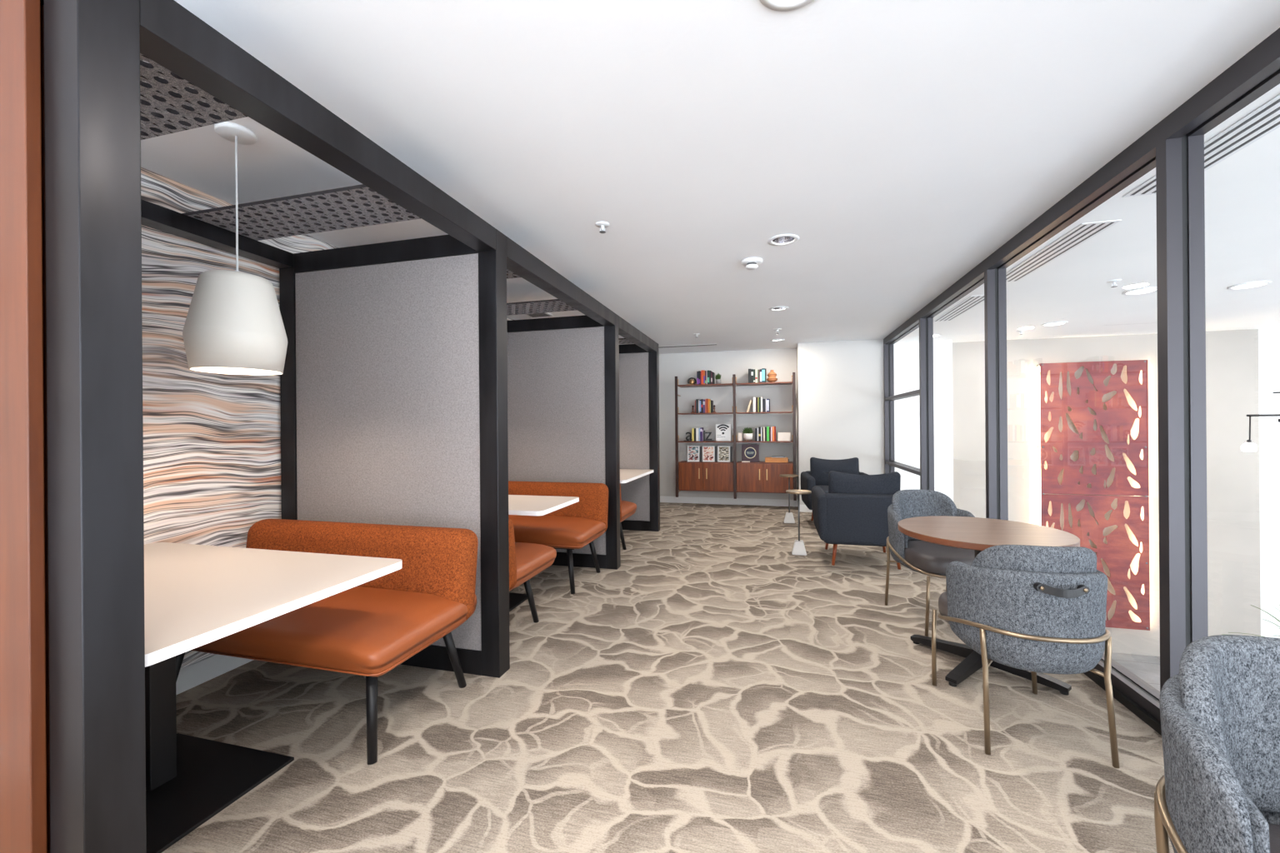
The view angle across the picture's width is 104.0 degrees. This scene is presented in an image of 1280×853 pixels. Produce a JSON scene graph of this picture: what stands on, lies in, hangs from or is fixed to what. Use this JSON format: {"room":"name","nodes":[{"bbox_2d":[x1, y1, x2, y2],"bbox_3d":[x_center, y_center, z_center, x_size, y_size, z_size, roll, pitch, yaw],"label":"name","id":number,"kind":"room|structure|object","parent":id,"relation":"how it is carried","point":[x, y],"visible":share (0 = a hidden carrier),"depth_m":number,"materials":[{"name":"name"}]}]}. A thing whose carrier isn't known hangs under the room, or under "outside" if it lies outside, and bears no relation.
{"room":"common room","nodes":[
{"label":"common room","id":0,"kind":"room"},
{"bbox_2d":[140,167,514,668],"bbox_3d":[-2.000,0.046,3.095,0.100,2.380,10.950,0,0,15],"label":"wall","id":1,"kind":"structure","parent":0,"point":[212,442],"depth_m":2.40,"materials":[{"name":"paper"}]},
{"bbox_2d":[175,654,253,694],"bbox_3d":[-1.948,1.181,3.032,0.014,0.110,10.850,0,0,15],"label":"baseboard","id":2,"kind":"structure","parent":1,"relation":"attached to","point":[192,675],"depth_m":2.42,"materials":[{"name":"white paint"}]},
{"bbox_2d":[161,502,1174,852],"bbox_3d":[0.063,1.280,2.547,4.350,0.120,10.950,0,0,15],"label":"floor","id":3,"kind":"structure","parent":0,"point":[722,688],"depth_m":1.99,"materials":[{"name":"carpet"}]},
{"bbox_2d":[144,542,402,852],"bbox_3d":[-1.629,0.873,1.668,1.310,0.720,0.840,0,0,15],"label":"table","id":4,"kind":"object","parent":3,"relation":"on","point":[196,596],"visible":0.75,"depth_m":1.68,"materials":[{"name":"white laminate"}]},
{"bbox_2d":[175,519,478,764],"bbox_3d":[-1.441,0.857,2.195,1.303,0.759,0.674,0,0,15],"label":"bench","id":5,"kind":"object","parent":3,"relation":"on","point":[369,629],"visible":0.61,"depth_m":2.10,"materials":[{"name":"leather"}]},
{"bbox_2d":[0,0,659,852],"bbox_3d":[-1.084,0.134,3.592,1.353,2.190,5.118,0,0,15],"label":"frame","id":6,"kind":"object","parent":3,"relation":"on","point":[409,394],"visible":0.84,"depth_m":1.06,"materials":[{"name":"metal"}]},
{"bbox_2d":[140,53,247,139],"bbox_3d":[-1.676,-0.965,1.507,1.200,0.014,0.322,0,0,15],"label":"acoustic panel","id":7,"kind":"object","parent":6,"relation":"on","point":[183,110],"visible":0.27,"depth_m":1.50,"materials":[{"name":"grey metal"}]},
{"bbox_2d":[181,184,420,240],"bbox_3d":[-1.472,-0.966,2.273,1.200,0.014,0.318,0,0,15],"label":"acoustic panel","id":8,"kind":"object","parent":6,"relation":"on","point":[357,206],"visible":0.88,"depth_m":2.26,"materials":[{"name":"grey metal"}]},
{"bbox_2d":[506,269,520,279],"bbox_3d":[-1.226,-0.968,3.192,1.200,0.014,0.320,0,0,15],"label":"acoustic panel","id":9,"kind":"object","parent":6,"relation":"on","point":[510,274],"visible":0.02,"depth_m":3.19,"materials":[{"name":"grey metal"}]},
{"bbox_2d":[506,299,576,315],"bbox_3d":[-0.982,-0.970,4.107,1.200,0.014,0.335,0,0,15],"label":"acoustic panel","id":10,"kind":"object","parent":6,"relation":"on","point":[553,305],"visible":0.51,"depth_m":4.04,"materials":[{"name":"grey metal"}]},
{"bbox_2d":[618,338,632,344],"bbox_3d":[-0.528,-0.974,5.810,1.200,0.014,0.300,0,0,15],"label":"acoustic panel","id":11,"kind":"object","parent":6,"relation":"on","point":[622,341],"visible":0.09,"depth_m":5.73,"materials":[{"name":"grey metal"}]},
{"bbox_2d":[508,518,556,623],"bbox_3d":[-1.236,0.855,3.045,1.303,0.759,0.674,0,0,15],"label":"bench","id":12,"kind":"object","parent":3,"relation":"on","point":[527,561],"visible":0.13,"depth_m":2.92,"materials":[{"name":"leather"}]},
{"bbox_2d":[508,495,579,611],"bbox_3d":[-1.135,0.869,3.440,1.310,0.720,0.620,0,0,15],"label":"table","id":13,"kind":"object","parent":3,"relation":"on","point":[522,505],"visible":0.1,"depth_m":3.35,"materials":[{"name":"white laminate"}]},
{"bbox_2d":[508,480,608,594],"bbox_3d":[-0.953,0.853,4.026,1.303,0.759,0.674,0,0,15],"label":"bench","id":14,"kind":"object","parent":3,"relation":"on","point":[575,526],"visible":0.63,"depth_m":4.03,"materials":[{"name":"leather"}]},
{"bbox_2d":[620,485,636,549],"bbox_3d":[-0.737,0.851,4.876,1.303,0.759,0.674,0,0,15],"label":"bench","id":15,"kind":"object","parent":3,"relation":"on","point":[627,509],"visible":0.12,"depth_m":4.82,"materials":[{"name":"leather"}]},
{"bbox_2d":[620,469,653,483],"bbox_3d":[-0.617,0.865,5.383,1.310,0.720,1.180,0,0,15],"label":"table","id":16,"kind":"object","parent":3,"relation":"on","point":[626,475],"visible":0.09,"depth_m":5.31,"materials":[{"name":"white laminate"}]},
{"bbox_2d":[779,474,798,523],"bbox_3d":[1.877,0.908,6.291,0.230,0.594,0.230,0,0,15],"label":"side table","id":17,"kind":"object","parent":3,"relation":"on","point":[789,518],"visible":1,"depth_m":6.25,"materials":[{"name":"beige metal"}]},
{"bbox_2d":[785,490,811,555],"bbox_3d":[1.512,0.911,4.758,0.230,0.594,0.230,0,0,15],"label":"side table","id":18,"kind":"object","parent":3,"relation":"on","point":[798,548],"visible":1,"depth_m":4.72,"materials":[{"name":"beige metal"}]},
{"bbox_2d":[800,457,868,520],"bbox_3d":[2.392,0.794,6.060,0.785,0.819,0.760,0,0,12],"label":"armchair","id":19,"kind":"object","parent":3,"relation":"on","point":[817,475],"visible":0.46,"depth_m":6.19,"materials":[{"name":"fabric"}]},
{"bbox_2d":[819,485,828,493],"bbox_3d":[2.382,0.819,6.011,0.600,0.185,0.620,0,0,12],"label":"seat cushion","id":20,"kind":"object","parent":19,"relation":"on","point":[825,488],"depth_m":5.89,"materials":[{"name":"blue fabric"}]},
{"bbox_2d":[810,457,859,485],"bbox_3d":[2.430,0.580,6.248,0.570,0.391,0.174,0,0,12],"label":"cushion","id":21,"kind":"object","parent":19,"relation":"on","point":[820,468],"depth_m":6.21,"materials":[{"name":"blue fabric"}]},
{"bbox_2d":[811,470,900,569],"bbox_3d":[1.998,0.797,4.540,0.785,0.819,0.760,0,0,15],"label":"armchair","id":22,"kind":"object","parent":3,"relation":"on","point":[853,511],"visible":0.73,"depth_m":4.23,"materials":[{"name":"fabric"}]},
{"bbox_2d":[828,470,900,494],"bbox_3d":[1.947,0.584,4.354,0.570,0.391,0.174,0,0,15],"label":"cushion","id":23,"kind":"object","parent":22,"relation":"on","point":[838,482],"depth_m":4.29,"materials":[{"name":"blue fabric"}]},
{"bbox_2d":[885,490,974,636],"bbox_3d":[1.860,0.817,3.153,0.525,0.779,0.657,0,0,1],"label":"tub chair","id":24,"kind":"object","parent":3,"relation":"on","point":[930,559],"visible":0.66,"depth_m":3.17,"materials":[{"name":"grey fabric"}]},
{"bbox_2d":[891,490,957,548],"bbox_3d":[1.861,0.601,3.261,0.439,0.348,0.306,0,0,1],"label":"cushion","id":25,"kind":"object","parent":24,"relation":"on","point":[906,504],"depth_m":3.33,"materials":[{"name":"grey fabric"}]},
{"bbox_2d":[898,515,1079,695],"bbox_3d":[1.725,0.862,2.522,0.748,0.688,0.748,0,0,10],"label":"round table","id":26,"kind":"object","parent":3,"relation":"on","point":[977,534],"visible":0.77,"depth_m":2.43,"materials":[{"name":"brown wood"}]},
{"bbox_2d":[931,545,1119,768],"bbox_3d":[1.526,0.819,2.028,0.525,0.779,0.657,0,0,11],"label":"tub chair","id":27,"kind":"object","parent":3,"relation":"on","point":[1034,609],"visible":1,"depth_m":1.79,"materials":[{"name":"grey fabric"}]},
{"bbox_2d":[971,545,1097,574],"bbox_3d":[1.503,0.604,1.922,0.439,0.348,0.306,0,0,11],"label":"cushion","id":28,"kind":"object","parent":27,"relation":"on","point":[1000,559],"depth_m":1.79,"materials":[{"name":"grey fabric"}]},
{"bbox_2d":[1154,635,1279,852],"bbox_3d":[1.218,0.822,0.795,0.525,0.779,0.657,0,0,17],"label":"tub chair","id":29,"kind":"object","parent":3,"relation":"on","point":[1218,790],"visible":1,"depth_m":0.98,"materials":[{"name":"grey fabric"}]},
{"bbox_2d":[140,0,1279,354],"bbox_3d":[4.152,-1.203,0.624,13.280,0.020,13.350,0,0,15],"label":"ceiling","id":30,"kind":"structure","parent":0,"point":[902,144],"depth_m":2.06,"materials":[{"name":"white paint"}]},
{"bbox_2d":[182,121,287,375],"bbox_3d":[-1.567,-0.680,1.945,0.318,0.934,0.318,0,0,15],"label":"pendant lamp","id":31,"kind":"object","parent":30,"relation":"hanging from","point":[233,325],"visible":1,"depth_m":1.84,"materials":[{"name":"white plastic"}]},
{"bbox_2d":[525,310,553,317],"bbox_3d":[-1.051,-1.144,5.059,0.240,0.016,0.280,0,0,15],"label":"ceiling vent","id":32,"kind":"object","parent":30,"relation":"in","point":[543,314],"visible":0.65,"depth_m":5.10,"materials":[{"name":"white metal"}]},
{"bbox_2d":[595,221,609,233],"bbox_3d":[-0.214,-1.134,2.860,0.082,0.048,0.082,0,0,15],"label":"sprinkler","id":33,"kind":"object","parent":30,"relation":"attached to","point":[602,225],"visible":1,"depth_m":2.85,"materials":[{"name":"white plastic"}]},
{"bbox_2d":[658,344,717,348],"bbox_3d":[0.635,-1.162,7.228,0.960,0.006,0.100,0,0,15],"label":"ceiling vent","id":34,"kind":"object","parent":30,"relation":"in","point":[702,344],"visible":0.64,"depth_m":7.21,"materials":[{"name":"white metal"}]},
{"bbox_2d":[740,257,762,269],"bbox_3d":[0.786,-1.138,3.517,0.150,0.056,0.150,0,0,15],"label":"smoke detector","id":35,"kind":"object","parent":30,"relation":"attached to","point":[751,263],"visible":1,"depth_m":3.48,"materials":[{"name":"white plastic"}]},
{"bbox_2d":[770,339,784,341],"bbox_3d":[1.861,-1.236,6.777,0.200,0.138,0.200,0,0,15],"label":"recessed light","id":36,"kind":"object","parent":30,"relation":"in","point":[772,340],"visible":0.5,"depth_m":6.80,"materials":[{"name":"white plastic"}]},
{"bbox_2d":[769,305,789,310],"bbox_3d":[1.375,-1.232,4.950,0.200,0.138,0.200,0,0,15],"label":"recessed light","id":37,"kind":"object","parent":30,"relation":"in","point":[781,307],"visible":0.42,"depth_m":4.99,"materials":[{"name":"white plastic"}]},
{"bbox_2d":[767,234,799,245],"bbox_3d":[0.895,-1.228,3.122,0.200,0.138,0.200,0,0,15],"label":"recessed light","id":38,"kind":"object","parent":30,"relation":"in","point":[783,239],"visible":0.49,"depth_m":3.17,"materials":[{"name":"white plastic"}]},
{"bbox_2d":[759,0,814,11],"bbox_3d":[0.399,-1.224,1.299,0.200,0.138,0.200,0,0,15],"label":"recessed light","id":39,"kind":"object","parent":30,"relation":"in","point":[776,5],"visible":1,"depth_m":1.37,"materials":[{"name":"white plastic"}]},
{"bbox_2d":[933,295,984,321],"bbox_3d":[3.239,-1.183,5.059,0.190,0.006,1.150,0,0,15],"label":"ceiling vent","id":40,"kind":"object","parent":30,"relation":"in","point":[972,302],"visible":0.83,"depth_m":5.00,"materials":[{"name":"white plastic"}]},
{"bbox_2d":[1040,321,1067,325],"bbox_3d":[4.809,-1.192,5.804,0.240,0.012,0.240,0,0,15],"label":"recessed light","id":41,"kind":"object","parent":30,"relation":"in","point":[1052,323],"visible":1,"depth_m":5.77,"materials":[{"name":"white plastic"}]},
{"bbox_2d":[1044,322,1064,325],"bbox_3d":[4.809,-1.190,5.804,0.189,0.004,0.189,0,0,-30],"label":"diffuser","id":42,"kind":"object","parent":41,"relation":"attached to","point":[1047,323],"depth_m":5.78,"materials":[{"name":"white plastic"}]},
{"bbox_2d":[1005,220,1121,282],"bbox_3d":[2.819,-1.180,3.484,0.190,0.006,1.250,0,0,15],"label":"ceiling vent","id":43,"kind":"object","parent":30,"relation":"in","point":[1082,232],"visible":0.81,"depth_m":3.30,"materials":[{"name":"white plastic"}]},
{"bbox_2d":[1106,279,1121,287],"bbox_3d":[3.873,-1.165,4.084,0.088,0.052,0.088,0,0,15],"label":"sprinkler","id":44,"kind":"object","parent":30,"relation":"attached to","point":[1115,281],"visible":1,"depth_m":4.07,"materials":[{"name":"white plastic"}]},
{"bbox_2d":[1122,175,1155,197],"bbox_3d":[2.504,-1.177,2.432,0.140,0.006,0.236,0,0,15],"label":"ceiling vent","id":45,"kind":"object","parent":30,"relation":"in","point":[1148,187],"depth_m":2.48,"materials":[{"name":"white metal"}]},
{"bbox_2d":[1122,286,1156,294],"bbox_3d":[4.401,-1.189,4.392,0.240,0.012,0.240,0,0,15],"label":"recessed light","id":46,"kind":"object","parent":30,"relation":"in","point":[1143,290],"visible":0.94,"depth_m":4.38,"materials":[{"name":"white plastic"}]},
{"bbox_2d":[1125,289,1156,294],"bbox_3d":[4.401,-1.187,4.392,0.189,0.004,0.189,0,0,-30],"label":"diffuser","id":47,"kind":"object","parent":46,"relation":"attached to","point":[1133,292],"depth_m":4.38,"materials":[{"name":"white plastic"}]},
{"bbox_2d":[1204,93,1279,171],"bbox_3d":[2.426,-1.177,2.031,0.196,0.006,0.610,0,0,15],"label":"ceiling vent","id":48,"kind":"object","parent":30,"relation":"in","point":[1259,122],"depth_m":2.00,"materials":[{"name":"white metal"}]},
{"bbox_2d":[1227,280,1271,289],"bbox_3d":[5.155,-1.195,4.232,0.240,0.012,0.240,0,0,15],"label":"recessed light","id":49,"kind":"object","parent":30,"relation":"in","point":[1252,284],"visible":1,"depth_m":4.21,"materials":[{"name":"white plastic"}]},
{"bbox_2d":[1232,282,1266,289],"bbox_3d":[5.155,-1.193,4.232,0.189,0.004,0.189,0,0,-30],"label":"diffuser","id":50,"kind":"object","parent":49,"relation":"attached to","point":[1247,285],"depth_m":4.22,"materials":[{"name":"white plastic"}]},
{"bbox_2d":[1240,391,1279,451],"bbox_3d":[5.314,-0.505,3.757,1.240,1.395,0.080,0,0,15],"label":"linear pendant","id":51,"kind":"object","parent":30,"relation":"hanging from","point":[1248,446],"visible":1,"depth_m":3.89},
{"bbox_2d":[659,348,797,499],"bbox_3d":[0.937,0.022,7.926,3.085,2.380,0.100,0,0,15],"label":"wall","id":52,"kind":"structure","parent":0,"point":[782,362],"depth_m":7.77,"materials":[{"name":"white paint"}]},
{"bbox_2d":[660,495,797,506],"bbox_3d":[0.909,1.163,7.877,3.011,0.100,0.014,0,0,15],"label":"baseboard","id":53,"kind":"structure","parent":52,"relation":"attached to","point":[777,502],"depth_m":7.75,"materials":[{"name":"white paint"}]},
{"bbox_2d":[675,372,796,500],"bbox_3d":[1.430,0.149,7.556,1.755,1.840,0.362,0,0,15],"label":"wall shelving","id":54,"kind":"object","parent":52,"relation":"attached to","point":[734,383],"visible":0.98,"depth_m":7.38,"materials":[{"name":"brown wood"}]},
{"bbox_2d":[683,432,691,441],"bbox_3d":[0.744,0.155,7.699,0.128,0.138,0.100,0,0,15],"label":"bookend","id":55,"kind":"object","parent":54,"relation":"on","point":[690,433],"visible":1,"depth_m":7.68,"materials":[{"name":"black paint"}]},
{"bbox_2d":[686,377,696,384],"bbox_3d":[0.796,-0.695,7.693,0.145,0.120,0.084,0,0,15],"label":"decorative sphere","id":56,"kind":"object","parent":54,"relation":"on","point":[692,382],"visible":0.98,"depth_m":7.67,"materials":[{"name":"gold paint"}]},
{"bbox_2d":[691,428,694,441],"bbox_3d":[0.828,0.125,7.712,0.033,0.195,0.150,0,0,15],"label":"book","id":57,"kind":"object","parent":54,"relation":"on","point":[692,429],"visible":0.86,"depth_m":7.64,"materials":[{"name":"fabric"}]},
{"bbox_2d":[695,428,699,441],"bbox_3d":[0.893,0.123,7.695,0.042,0.198,0.150,0,0,15],"label":"book","id":58,"kind":"object","parent":54,"relation":"on","point":[697,429],"visible":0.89,"depth_m":7.62,"materials":[{"name":"paper"}]},
{"bbox_2d":[695,399,699,413],"bbox_3d":[0.891,-0.311,7.695,0.038,0.210,0.150,0,0,15],"label":"book","id":59,"kind":"object","parent":54,"relation":"on","point":[697,400],"visible":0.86,"depth_m":7.62,"materials":[{"name":"paper"}]},
{"bbox_2d":[700,427,703,441],"bbox_3d":[0.952,0.119,7.679,0.030,0.205,0.151,0,0,15],"label":"book","id":60,"kind":"object","parent":54,"relation":"on","point":[701,428],"visible":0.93,"depth_m":7.61,"materials":[{"name":"paper"}]},
{"bbox_2d":[700,370,703,384],"bbox_3d":[0.968,-0.746,7.673,0.036,0.220,0.150,0,0,15],"label":"book","id":61,"kind":"object","parent":54,"relation":"on","point":[702,371],"visible":0.54,"depth_m":7.60,"materials":[{"name":"paper"}]},
{"bbox_2d":[700,399,703,413],"bbox_3d":[0.962,-0.311,7.675,0.025,0.210,0.151,0,0,15],"label":"book","id":62,"kind":"object","parent":54,"relation":"on","point":[702,407],"visible":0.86,"depth_m":7.61,"materials":[{"name":"paper"}]},
{"bbox_2d":[702,399,704,413],"bbox_3d":[0.991,-0.309,7.668,0.033,0.205,0.151,0,0,15],"label":"book","id":63,"kind":"object","parent":54,"relation":"on","point":[703,401],"visible":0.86,"depth_m":7.59,"materials":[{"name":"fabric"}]},
{"bbox_2d":[678,460,733,492],"bbox_3d":[1.023,0.757,7.655,0.829,0.440,0.342,0,0,15],"label":"cabinet","id":64,"kind":"object","parent":54,"relation":"attached to","point":[702,476],"visible":1,"depth_m":7.51,"materials":[{"name":"brown wood"}]},
{"bbox_2d":[687,445,701,461],"bbox_3d":[0.836,0.419,7.669,0.214,0.242,0.048,0,0,15],"label":"framed print","id":65,"kind":"object","parent":64,"relation":"on","point":[693,453],"visible":1,"depth_m":7.66},
{"bbox_2d":[702,445,716,461],"bbox_3d":[1.059,0.417,7.609,0.214,0.242,0.048,0,0,15],"label":"framed print","id":66,"kind":"object","parent":64,"relation":"on","point":[709,452],"visible":1,"depth_m":7.60},
{"bbox_2d":[717,445,732,462],"bbox_3d":[1.283,0.415,7.550,0.214,0.242,0.048,0,0,15],"label":"framed print","id":67,"kind":"object","parent":64,"relation":"on","point":[724,452],"visible":1,"depth_m":7.54},
{"bbox_2d":[703,430,714,441],"bbox_3d":[1.050,0.141,7.617,0.148,0.160,0.100,0,0,15],"label":"bookend","id":68,"kind":"object","parent":54,"relation":"on","point":[704,432],"visible":1,"depth_m":7.60,"materials":[{"name":"black paint"}]},
{"bbox_2d":[710,400,713,412],"bbox_3d":[1.101,-0.302,7.639,0.020,0.190,0.150,0,0,15],"label":"book","id":69,"kind":"object","parent":54,"relation":"on","point":[712,402],"visible":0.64,"depth_m":7.57,"materials":[{"name":"paper"}]},
{"bbox_2d":[712,372,714,384],"bbox_3d":[1.123,-0.730,7.632,0.019,0.185,0.150,0,0,15],"label":"book","id":70,"kind":"object","parent":54,"relation":"on","point":[713,373],"visible":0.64,"depth_m":7.58,"materials":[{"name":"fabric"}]},
{"bbox_2d":[715,373,720,384],"bbox_3d":[1.187,-0.727,7.591,0.092,0.178,0.098,0,0,15],"label":"potted plant","id":71,"kind":"object","parent":54,"relation":"on","point":[717,377],"visible":0.9,"depth_m":7.56,"materials":[{"name":"plant"}]},
{"bbox_2d":[715,424,730,440],"bbox_3d":[1.257,0.092,7.556,0.224,0.254,0.015,0,0,15],"label":"sign","id":72,"kind":"object","parent":54,"relation":"on","point":[722,431],"visible":1,"depth_m":7.55,"materials":[{"name":"white paper"}]},
{"bbox_2d":[738,433,742,440],"bbox_3d":[1.509,0.157,7.531,0.057,0.122,0.130,0,0,15],"label":"storage box","id":73,"kind":"object","parent":54,"relation":"on","point":[740,435],"visible":0.8,"depth_m":7.47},
{"bbox_2d":[742,427,753,441],"bbox_3d":[1.613,0.110,7.474,0.152,0.217,0.154,0,0,40],"label":"potted plant","id":74,"kind":"object","parent":54,"relation":"on","point":[747,432],"visible":1,"depth_m":7.43,"materials":[{"name":"white ceramic"}]},
{"bbox_2d":[746,400,752,412],"bbox_3d":[1.639,-0.298,7.495,0.085,0.190,0.150,0,0,15],"label":"book","id":75,"kind":"object","parent":54,"relation":"on","point":[750,402],"visible":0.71,"depth_m":7.42,"materials":[{"name":"paper"}]},
{"bbox_2d":[748,369,751,383],"bbox_3d":[1.647,-0.749,7.492,0.043,0.215,0.150,0,0,15],"label":"book","id":76,"kind":"object","parent":54,"relation":"on","point":[749,370],"visible":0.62,"depth_m":7.42,"materials":[{"name":"paper"}]},
{"bbox_2d":[752,397,755,412],"bbox_3d":[1.713,-0.323,7.475,0.042,0.222,0.150,0,0,15],"label":"book","id":77,"kind":"object","parent":54,"relation":"on","point":[753,398],"visible":0.84,"depth_m":7.40,"materials":[{"name":"paper"}]},
{"bbox_2d":[755,428,757,441],"bbox_3d":[1.737,0.121,7.470,0.028,0.190,0.150,0,0,15],"label":"book","id":78,"kind":"object","parent":54,"relation":"on","point":[756,429],"visible":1,"depth_m":7.40,"materials":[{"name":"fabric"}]},
{"bbox_2d":[755,369,757,382],"bbox_3d":[1.740,-0.745,7.467,0.028,0.205,0.151,0,0,15],"label":"book","id":79,"kind":"object","parent":54,"relation":"on","point":[756,370],"visible":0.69,"depth_m":7.39,"materials":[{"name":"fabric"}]},
{"bbox_2d":[755,397,758,412],"bbox_3d":[1.747,-0.323,7.466,0.027,0.220,0.150,0,0,15],"label":"book","id":80,"kind":"object","parent":54,"relation":"on","point":[757,409],"visible":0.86,"depth_m":7.40,"materials":[{"name":"paper"}]},
{"bbox_2d":[758,397,760,412],"bbox_3d":[1.786,-0.323,7.456,0.027,0.220,0.150,0,0,15],"label":"book","id":81,"kind":"object","parent":54,"relation":"on","point":[759,398],"visible":0.93,"depth_m":7.38,"materials":[{"name":"paper"}]},
{"bbox_2d":[758,426,760,440],"bbox_3d":[1.786,0.110,7.457,0.031,0.210,0.151,0,0,15],"label":"book","id":82,"kind":"object","parent":54,"relation":"on","point":[759,427],"visible":0.93,"depth_m":7.38,"materials":[{"name":"paper"}]},
{"bbox_2d":[761,368,764,382],"bbox_3d":[1.839,-0.751,7.441,0.043,0.215,0.151,0,0,15],"label":"book","id":83,"kind":"object","parent":54,"relation":"on","point":[762,369],"visible":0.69,"depth_m":7.37,"materials":[{"name":"paper"}]},
{"bbox_2d":[762,399,765,412],"bbox_3d":[1.848,-0.311,7.439,0.042,0.195,0.150,0,0,15],"label":"book","id":84,"kind":"object","parent":54,"relation":"on","point":[763,400],"visible":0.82,"depth_m":7.37,"materials":[{"name":"paper"}]},
{"bbox_2d":[736,461,793,493],"bbox_3d":[1.853,0.750,7.434,0.804,0.440,0.342,0,0,15],"label":"cabinet","id":85,"kind":"object","parent":54,"relation":"attached to","point":[761,477],"visible":0.98,"depth_m":7.30,"materials":[{"name":"brown wood"}]},
{"bbox_2d":[741,445,759,462],"bbox_3d":[1.649,0.402,7.471,0.250,0.261,0.045,0,0,15],"label":"sign","id":86,"kind":"object","parent":85,"relation":"on","point":[749,452],"visible":1,"depth_m":7.46,"materials":[{"name":"black paper"}]},
{"bbox_2d":[765,457,789,462],"bbox_3d":[2.025,0.493,7.389,0.337,0.072,0.140,0,0,15],"label":"box","id":87,"kind":"object","parent":85,"relation":"on","point":[767,459],"visible":0.99,"depth_m":7.32,"materials":[{"name":"brown wood"}]},
{"bbox_2d":[766,426,769,440],"bbox_3d":[1.901,0.107,7.426,0.036,0.215,0.150,0,0,15],"label":"book","id":88,"kind":"object","parent":54,"relation":"on","point":[767,427],"visible":0.91,"depth_m":7.36,"materials":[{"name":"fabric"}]},
{"bbox_2d":[766,399,769,411],"bbox_3d":[1.899,-0.311,7.426,0.033,0.195,0.151,0,0,15],"label":"book","id":89,"kind":"object","parent":54,"relation":"on","point":[767,400],"visible":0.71,"depth_m":7.35,"materials":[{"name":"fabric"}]},
{"bbox_2d":[766,370,777,382],"bbox_3d":[1.951,-0.739,7.385,0.159,0.190,0.159,0,0,15],"label":"vase","id":90,"kind":"object","parent":54,"relation":"on","point":[772,376],"visible":0.9,"depth_m":7.34,"materials":[{"name":"ceramic"}]},
{"bbox_2d":[777,432,790,441],"bbox_3d":[2.118,0.149,7.353,0.178,0.128,0.160,0,0,15],"label":"storage box","id":91,"kind":"object","parent":54,"relation":"on","point":[782,437],"visible":1,"depth_m":7.28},
{"bbox_2d":[796,339,884,504],"bbox_3d":[2.890,0.007,7.121,1.225,2.380,0.450,0,0,15],"label":"wall","id":92,"kind":"structure","parent":0,"point":[840,387],"depth_m":6.91,"materials":[{"name":"white paint"}]},
{"bbox_2d":[800,505,812,512],"bbox_3d":[2.781,1.148,6.912,1.105,0.100,0.014,0,0,15],"label":"baseboard","id":93,"kind":"structure","parent":92,"relation":"attached to","point":[803,508],"depth_m":7.03,"materials":[{"name":"white paint"}]},
{"bbox_2d":[893,340,953,501],"bbox_3d":[4.012,0.918,7.263,0.805,4.220,0.500,0,0,15],"label":"window","id":94,"kind":"structure","parent":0,"point":[907,411],"depth_m":7.03,"materials":[{"name":"glass"}]},
{"bbox_2d":[1006,339,1029,523],"bbox_3d":[5.230,0.908,6.923,0.275,4.220,0.030,0,0,15],"label":"pier","id":95,"kind":"object","parent":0,"point":[1017,356],"visible":0.43,"depth_m":6.91,"materials":[{"name":"paint"}]},
{"bbox_2d":[952,329,1260,656],"bbox_3d":[6.114,0.901,6.832,3.480,4.220,0.250,0,0,15],"label":"wall","id":96,"kind":"structure","parent":0,"point":[1232,356],"depth_m":6.54,"materials":[{"name":"paint"}]},
{"bbox_2d":[1036,360,1149,630],"bbox_3d":[6.013,0.892,6.667,1.190,3.500,0.120,0,0,15],"label":"decorative screen panel","id":97,"kind":"object","parent":96,"relation":"attached to","point":[1117,421],"visible":0.79,"depth_m":6.58,"materials":[{"name":"metal"}]},
{"bbox_2d":[1103,651,1159,691],"bbox_3d":[6.300,3.060,0.060,8.905,0.100,13.350,0,0,15],"label":"floor","id":98,"kind":"structure","parent":0,"point":[1146,667],"depth_m":6.30,"materials":[{"name":"grey stone"}]},
{"bbox_2d":[1221,605,1279,637],"bbox_3d":[3.483,1.981,2.635,0.552,2.103,0.612,0,0,-7],"label":"potted palm","id":99,"kind":"object","parent":98,"relation":"on","point":[1251,605],"visible":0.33,"depth_m":2.74,"materials":[{"name":"green plant"}]},
{"bbox_2d":[1258,328,1279,638],"bbox_3d":[10.034,0.870,5.813,4.620,4.220,0.200,0,0,15],"label":"wall","id":100,"kind":"structure","parent":0,"point":[1268,339],"depth_m":6.28,"materials":[{"name":"white paint"}]},
{"bbox_3d":[1.881,2.176,1.081,0.145,1.938,13.050,0,0,15],"label":"wall","id":101,"kind":"structure","parent":0,"visible":0},
{"bbox_2d":[883,27,1279,735],"bbox_3d":[2.024,0.014,1.737,0.115,2.380,10.400,0,0,15],"label":"window","id":102,"kind":"structure","parent":101,"relation":"in","point":[1174,146],"depth_m":1.90,"materials":[{"name":"black metal"}]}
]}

